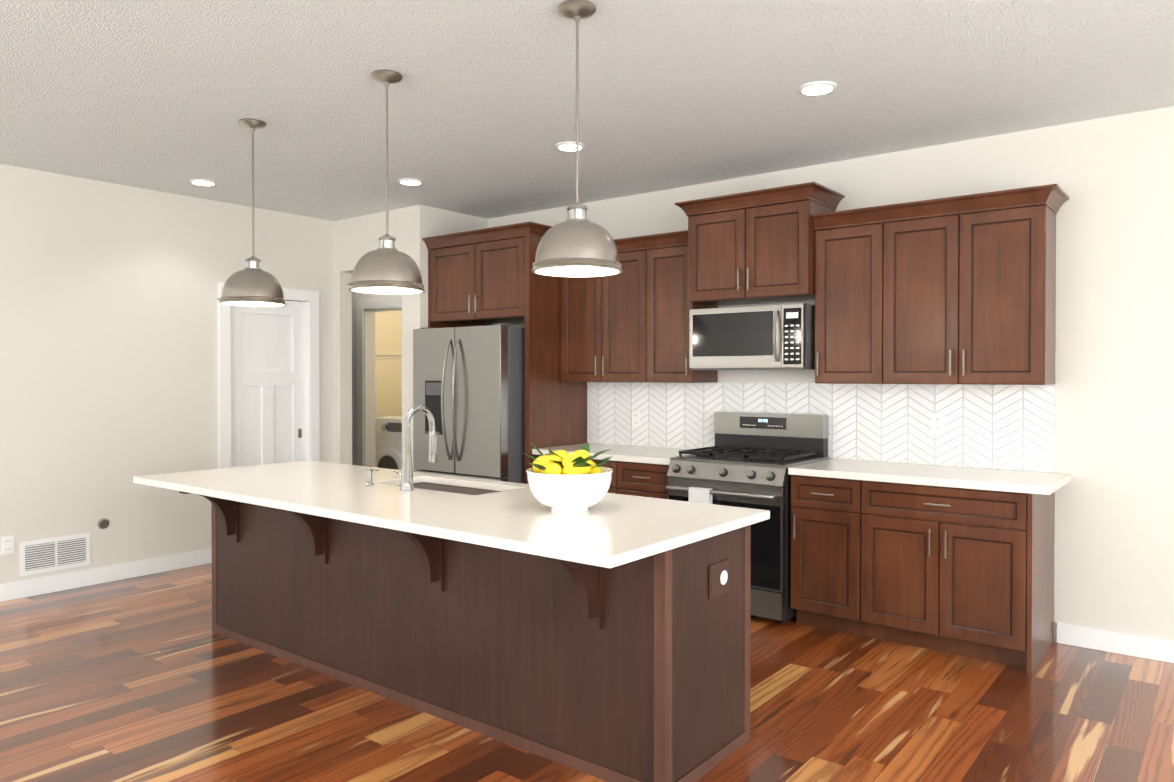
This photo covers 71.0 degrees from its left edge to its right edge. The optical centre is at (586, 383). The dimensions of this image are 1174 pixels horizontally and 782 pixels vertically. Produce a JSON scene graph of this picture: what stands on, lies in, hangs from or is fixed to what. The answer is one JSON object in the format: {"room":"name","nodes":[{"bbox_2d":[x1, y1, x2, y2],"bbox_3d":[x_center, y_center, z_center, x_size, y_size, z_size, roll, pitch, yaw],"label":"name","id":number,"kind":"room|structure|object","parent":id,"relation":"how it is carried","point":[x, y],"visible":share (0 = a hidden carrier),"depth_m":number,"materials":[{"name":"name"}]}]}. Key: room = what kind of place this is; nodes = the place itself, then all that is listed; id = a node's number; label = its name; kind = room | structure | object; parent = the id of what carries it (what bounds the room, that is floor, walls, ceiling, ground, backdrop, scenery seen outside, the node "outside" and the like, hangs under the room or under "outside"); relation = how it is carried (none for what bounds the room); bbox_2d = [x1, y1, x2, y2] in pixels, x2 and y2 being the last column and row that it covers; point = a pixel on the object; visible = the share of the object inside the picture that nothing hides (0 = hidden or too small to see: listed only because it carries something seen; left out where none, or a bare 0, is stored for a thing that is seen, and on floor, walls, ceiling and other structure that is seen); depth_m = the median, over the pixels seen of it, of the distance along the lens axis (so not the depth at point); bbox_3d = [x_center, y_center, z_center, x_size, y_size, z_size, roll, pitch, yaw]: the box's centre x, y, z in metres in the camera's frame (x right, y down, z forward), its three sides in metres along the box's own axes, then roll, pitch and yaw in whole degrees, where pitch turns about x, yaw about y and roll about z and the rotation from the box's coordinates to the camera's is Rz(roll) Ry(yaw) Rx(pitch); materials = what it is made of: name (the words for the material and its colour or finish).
{"room":"kitchen","nodes":[
{"label":"kitchen","id":0,"kind":"room"},
{"bbox_2d":[0,164,334,583],"bbox_3d":[-4.787,0.012,3.824,0.120,2.740,8.580,0,1,38],"label":"wall","id":1,"kind":"structure","parent":0,"point":[109,388],"depth_m":5.70,"materials":[{"name":"white paint"}]},
{"bbox_2d":[1,535,14,554],"bbox_3d":[-3.647,1.020,5.182,0.008,0.115,0.072,0,1,38],"label":"outlet","id":2,"kind":"object","parent":1,"relation":"attached to","point":[7,545],"visible":1,"depth_m":5.18,"materials":[{"name":"white plastic"}]},
{"bbox_2d":[19,533,89,575],"bbox_3d":[-3.479,1.120,5.395,0.012,0.215,0.410,0,1,38],"label":"air vent","id":3,"kind":"object","parent":1,"relation":"in","point":[51,554],"visible":1,"depth_m":5.39,"materials":[{"name":"white metal"}]},
{"bbox_2d":[98,518,108,528],"bbox_3d":[-3.302,0.961,5.623,0.008,0.072,0.072,0,1,38],"label":"outlet","id":4,"kind":"object","parent":1,"relation":"attached to","point":[103,523],"visible":1,"depth_m":5.62,"materials":[{"name":"silver metal"}]},
{"bbox_2d":[0,548,211,601],"bbox_3d":[-5.088,1.331,3.341,0.013,0.110,7.430,0,1,38],"label":"baseboard","id":5,"kind":"structure","parent":1,"relation":"attached to","point":[66,581],"depth_m":5.60,"materials":[{"name":"white paint"}]},
{"bbox_2d":[334,207,409,464],"bbox_3d":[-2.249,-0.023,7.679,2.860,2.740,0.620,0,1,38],"label":"wall","id":6,"kind":"structure","parent":0,"point":[356,296],"depth_m":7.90,"materials":[{"name":"white paint"}]},
{"bbox_2d":[357,297,401,466],"bbox_3d":[-1.762,0.283,7.606,1.000,2.130,0.138,0,1,38],"label":"door frame","id":7,"kind":"structure","parent":6,"relation":"attached to","point":[366,449],"depth_m":7.83,"materials":[{"name":"white paint"}]},
{"bbox_2d":[375,310,401,416],"bbox_3d":[-2.377,-0.039,9.430,0.100,2.740,1.980,0,1,38],"label":"wall","id":8,"kind":"structure","parent":0,"point":[388,373],"depth_m":9.45,"materials":[{"name":"beige paint"}]},
{"bbox_2d":[375,355,401,378],"bbox_3d":[-1.666,-0.159,8.261,2.420,0.246,0.426,0,1,38],"label":"wire shelf","id":9,"kind":"object","parent":8,"relation":"attached to","point":[385,356],"visible":0.12,"depth_m":8.36,"materials":[{"name":"white metal"}]},
{"bbox_2d":[410,205,487,469],"bbox_3d":[-1.113,-0.014,6.713,0.120,2.740,0.740,0,1,38],"label":"wall","id":10,"kind":"structure","parent":0,"point":[426,221],"depth_m":6.44,"materials":[{"name":"white paint"}]},
{"bbox_2d":[0,563,1173,781],"bbox_3d":[-1.081,1.423,2.648,10.920,0.060,11.520,0,1,38],"label":"floor","id":11,"kind":"structure","parent":0,"point":[146,679],"depth_m":3.45,"materials":[{"name":"brown wood"}]},
{"bbox_2d":[375,416,401,469],"bbox_3d":[-1.729,0.843,8.368,0.680,0.994,0.746,0,1,38],"label":"washer","id":12,"kind":"object","parent":11,"relation":"on","point":[388,435],"visible":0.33,"depth_m":8.11,"materials":[{"name":"white metal"}]},
{"bbox_2d":[170,489,750,781],"bbox_3d":[-0.806,0.955,3.766,2.980,0.855,0.899,0,1,38],"label":"kitchen island","id":13,"kind":"object","parent":11,"relation":"on","point":[606,638],"depth_m":3.16,"materials":[{"name":"brown wood"}]},
{"bbox_2d":[133,461,769,568],"bbox_3d":[-0.828,0.510,3.757,3.100,0.034,1.050,0,1,38],"label":"island countertop","id":14,"kind":"structure","parent":13,"relation":"on","point":[614,532],"depth_m":3.21,"materials":[{"name":"white stone"}]},
{"bbox_2d":[361,469,380,484],"bbox_3d":[-1.029,0.449,3.938,0.042,0.083,0.071,0,1,38],"label":"soap dispenser","id":15,"kind":"object","parent":14,"relation":"on","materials":[{"name":"silver metal"}]},
{"bbox_2d":[393,405,436,488],"bbox_3d":[-0.810,0.296,3.863,0.129,0.389,0.208,0,1,38],"label":"faucet","id":16,"kind":"object","parent":14,"relation":"on","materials":[{"name":"silver metal"}]},
{"bbox_2d":[417,481,492,492],"bbox_3d":[-0.676,0.626,3.969,0.732,0.227,0.342,0,1,38],"label":"sink","id":17,"kind":"object","parent":14,"relation":"in","point":[424,484],"depth_m":4.11,"materials":[{"name":"silver metal"}]},
{"bbox_2d":[523,442,612,512],"bbox_3d":[-0.062,0.364,3.197,0.376,0.266,0.366,0,1,38],"label":"fruit bowl","id":18,"kind":"object","parent":14,"relation":"on","point":[564,481],"visible":1,"depth_m":3.11,"materials":[{"name":"white ceramic"}]},
{"bbox_2d":[709,559,728,598],"bbox_3d":[0.482,0.714,3.000,0.009,0.120,0.140,0,1,38],"label":"outlet","id":19,"kind":"object","parent":13,"relation":"attached to","point":[718,568],"depth_m":3.00,"materials":[{"name":"brown"}]},
{"bbox_2d":[413,323,524,483],"bbox_3d":[-0.734,0.468,6.281,0.925,1.782,0.899,0,1,38],"label":"refrigerator","id":20,"kind":"object","parent":11,"relation":"on","point":[469,387],"visible":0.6,"depth_m":5.88,"materials":[{"name":"silver metal"}]},
{"bbox_2d":[422,222,586,483],"bbox_3d":[-0.616,0.118,6.335,1.124,2.482,0.720,0,1,38],"label":"tall cabinet","id":21,"kind":"object","parent":11,"relation":"on","point":[482,277],"visible":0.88,"depth_m":6.00,"materials":[{"name":"brown wood"}]},
{"bbox_2d":[534,455,668,498],"bbox_3d":[0.253,0.935,5.702,1.146,0.860,0.657,0,1,38],"label":"base cabinet","id":22,"kind":"object","parent":11,"relation":"on","point":[640,479],"visible":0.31,"depth_m":5.27,"materials":[{"name":"brown wood"}]},
{"bbox_2d":[532,443,688,464],"bbox_3d":[0.260,0.484,5.704,1.148,0.039,0.638,0,1,38],"label":"countertop","id":23,"kind":"structure","parent":22,"relation":"on","point":[649,455],"depth_m":5.60,"materials":[{"name":"stone"}]},
{"bbox_2d":[666,412,827,623],"bbox_3d":[0.973,0.784,5.058,0.762,1.172,0.725,0,1,38],"label":"range","id":24,"kind":"object","parent":11,"relation":"on","point":[747,460],"visible":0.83,"depth_m":4.83,"materials":[{"name":"silver metal"}]},
{"bbox_2d":[688,487,711,503],"bbox_3d":[0.669,0.696,4.860,0.140,0.153,0.040,0,1,38],"label":"towel","id":25,"kind":"object","parent":24,"relation":"hanging from","point":[695,494],"depth_m":4.84,"materials":[{"name":"white fabric"}]},
{"bbox_2d":[791,475,1054,675],"bbox_3d":[1.801,0.946,4.489,1.218,0.860,0.657,0,1,38],"label":"base cabinet","id":26,"kind":"object","parent":11,"relation":"on","point":[964,572],"visible":1,"depth_m":4.21,"materials":[{"name":"brown wood"}]},
{"bbox_2d":[788,459,1070,494],"bbox_3d":[1.835,0.495,4.471,1.297,0.039,0.638,0,1,38],"label":"countertop","id":27,"kind":"structure","parent":26,"relation":"on","point":[1041,483],"depth_m":4.30,"materials":[{"name":"stone"}]},
{"bbox_2d":[0,0,1173,220],"bbox_3d":[-1.081,-1.387,2.623,10.920,0.080,11.520,0,1,38],"label":"ceiling","id":28,"kind":"structure","parent":0,"point":[158,94],"depth_m":3.79,"materials":[{"name":"white paint"}]},
{"bbox_2d":[189,179,216,185],"bbox_3d":[-2.620,-1.368,5.620,0.170,0.012,0.170,0,1,38],"label":"recessed light","id":29,"kind":"object","parent":28,"relation":"in","point":[203,182],"visible":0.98,"depth_m":5.59,"materials":[{"name":"white paint"}]},
{"bbox_2d":[217,119,286,306],"bbox_3d":[-1.744,-0.887,4.303,0.338,0.950,0.328,0,1,38],"label":"pendant light","id":30,"kind":"object","parent":28,"relation":"hanging from","point":[252,284],"visible":1,"depth_m":4.23,"materials":[{"name":"silver metal"}]},
{"bbox_2d":[347,70,424,294],"bbox_3d":[-0.878,-0.881,3.625,0.338,0.950,0.328,0,1,38],"label":"pendant light","id":31,"kind":"object","parent":28,"relation":"hanging from","point":[387,267],"visible":1,"depth_m":3.55,"materials":[{"name":"silver metal"}]},
{"bbox_2d":[398,178,422,184],"bbox_3d":[-1.200,-1.368,5.601,0.170,0.012,0.170,0,1,38],"label":"recessed light","id":32,"kind":"object","parent":28,"relation":"in","point":[409,181],"visible":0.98,"depth_m":5.56,"materials":[{"name":"white paint"}]},
{"bbox_2d":[555,142,584,150],"bbox_3d":[-0.098,-1.360,4.737,0.170,0.012,0.170,0,1,38],"label":"recessed light","id":33,"kind":"object","parent":28,"relation":"in","point":[567,146],"visible":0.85,"depth_m":4.71,"materials":[{"name":"white paint"}]},
{"bbox_2d":[532,0,622,276],"bbox_3d":[-0.032,-0.875,2.962,0.338,0.950,0.328,0,1,38],"label":"pendant light","id":34,"kind":"object","parent":28,"relation":"hanging from","point":[577,243],"visible":1,"depth_m":2.89,"materials":[{"name":"silver metal"}]},
{"bbox_2d":[798,81,836,94],"bbox_3d":[1.058,-1.352,3.781,0.170,0.012,0.170,0,1,38],"label":"recessed light","id":35,"kind":"object","parent":28,"relation":"in","point":[817,88],"visible":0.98,"depth_m":3.76,"materials":[{"name":"white paint"}]},
{"bbox_2d":[488,106,1173,641],"bbox_3d":[2.277,0.005,4.604,8.060,2.740,0.120,0,1,38],"label":"wall","id":36,"kind":"structure","parent":0,"point":[1112,176],"depth_m":4.25,"materials":[{"name":"white paint"}]},
{"bbox_2d":[560,230,717,382],"bbox_3d":[0.328,-0.497,5.800,1.126,0.982,0.390,0,1,38],"label":"upper cabinet","id":37,"kind":"object","parent":36,"relation":"attached to","point":[630,322],"visible":0.73,"depth_m":5.63,"materials":[{"name":"brown wood"}]},
{"bbox_2d":[675,182,844,305],"bbox_3d":[1.072,-0.836,5.166,0.936,0.632,0.465,0,1,38],"label":"upper cabinet","id":38,"kind":"object","parent":36,"relation":"attached to","point":[754,247],"visible":1,"depth_m":5.00,"materials":[{"name":"brown wood"}]},
{"bbox_2d":[689,303,814,369],"bbox_3d":[1.068,-0.275,5.168,0.767,0.386,0.473,0,1,38],"label":"microwave","id":39,"kind":"object","parent":38,"relation":"attached to","point":[773,337],"visible":1,"depth_m":4.98,"materials":[{"name":"silver metal"}]},
{"bbox_2d":[587,382,1054,472],"bbox_3d":[1.243,0.233,5.335,3.148,0.469,0.007,0,1,38],"label":"tile backsplash","id":40,"kind":"structure","parent":36,"relation":"attached to","point":[1007,427],"depth_m":4.96,"materials":[{"name":"white tile"}]},
{"bbox_2d":[632,411,640,426],"bbox_3d":[0.359,0.262,6.017,0.072,0.115,0.008,0,1,38],"label":"outlet","id":41,"kind":"object","parent":40,"relation":"attached to","point":[636,418],"visible":1,"depth_m":6.01,"materials":[{"name":"white plastic"}]},
{"bbox_2d":[931,414,944,433],"bbox_3d":[2.013,0.234,4.722,0.072,0.115,0.008,0,1,38],"label":"outlet","id":42,"kind":"object","parent":40,"relation":"attached to","point":[937,423],"visible":1,"depth_m":4.72,"materials":[{"name":"white plastic"}]},
{"bbox_2d":[810,205,885,383],"bbox_3d":[1.595,-0.488,4.845,0.398,0.982,0.331,0,1,38],"label":"upper cabinet","id":43,"kind":"object","parent":36,"relation":"attached to","point":[850,262],"depth_m":4.71,"materials":[{"name":"brown wood"}]},
{"bbox_2d":[886,185,1057,384],"bbox_3d":[2.066,-0.485,4.476,0.800,0.982,0.331,0,1,38],"label":"upper cabinet","id":44,"kind":"object","parent":36,"relation":"attached to","point":[968,298],"depth_m":4.31,"materials":[{"name":"brown wood"}]},
{"bbox_2d":[1056,622,1173,662],"bbox_3d":[3.886,1.332,3.271,3.548,0.110,0.014,0,1,38],"label":"baseboard","id":45,"kind":"structure","parent":36,"relation":"attached to","point":[1146,647],"depth_m":4.19,"materials":[{"name":"white paint"}]},
{"bbox_3d":[-3.121,-0.017,6.965,1.129,2.740,1.140,0,1,38],"label":"wall","id":46,"kind":"structure","parent":0,"visible":0},
{"bbox_2d":[231,301,305,466],"bbox_3d":[-2.579,0.334,6.639,0.038,2.020,0.684,0,1,38],"label":"pantry door","id":47,"kind":"structure","parent":46,"relation":"in","point":[268,385],"depth_m":6.63,"materials":[{"name":"white paint"}]},
{"bbox_2d":[218,282,319,468],"bbox_3d":[-2.575,0.294,6.635,0.138,2.125,0.870,0,1,38],"label":"door frame","id":48,"kind":"structure","parent":46,"relation":"attached to","point":[312,379],"depth_m":6.79,"materials":[{"name":"white paint"}]}
]}

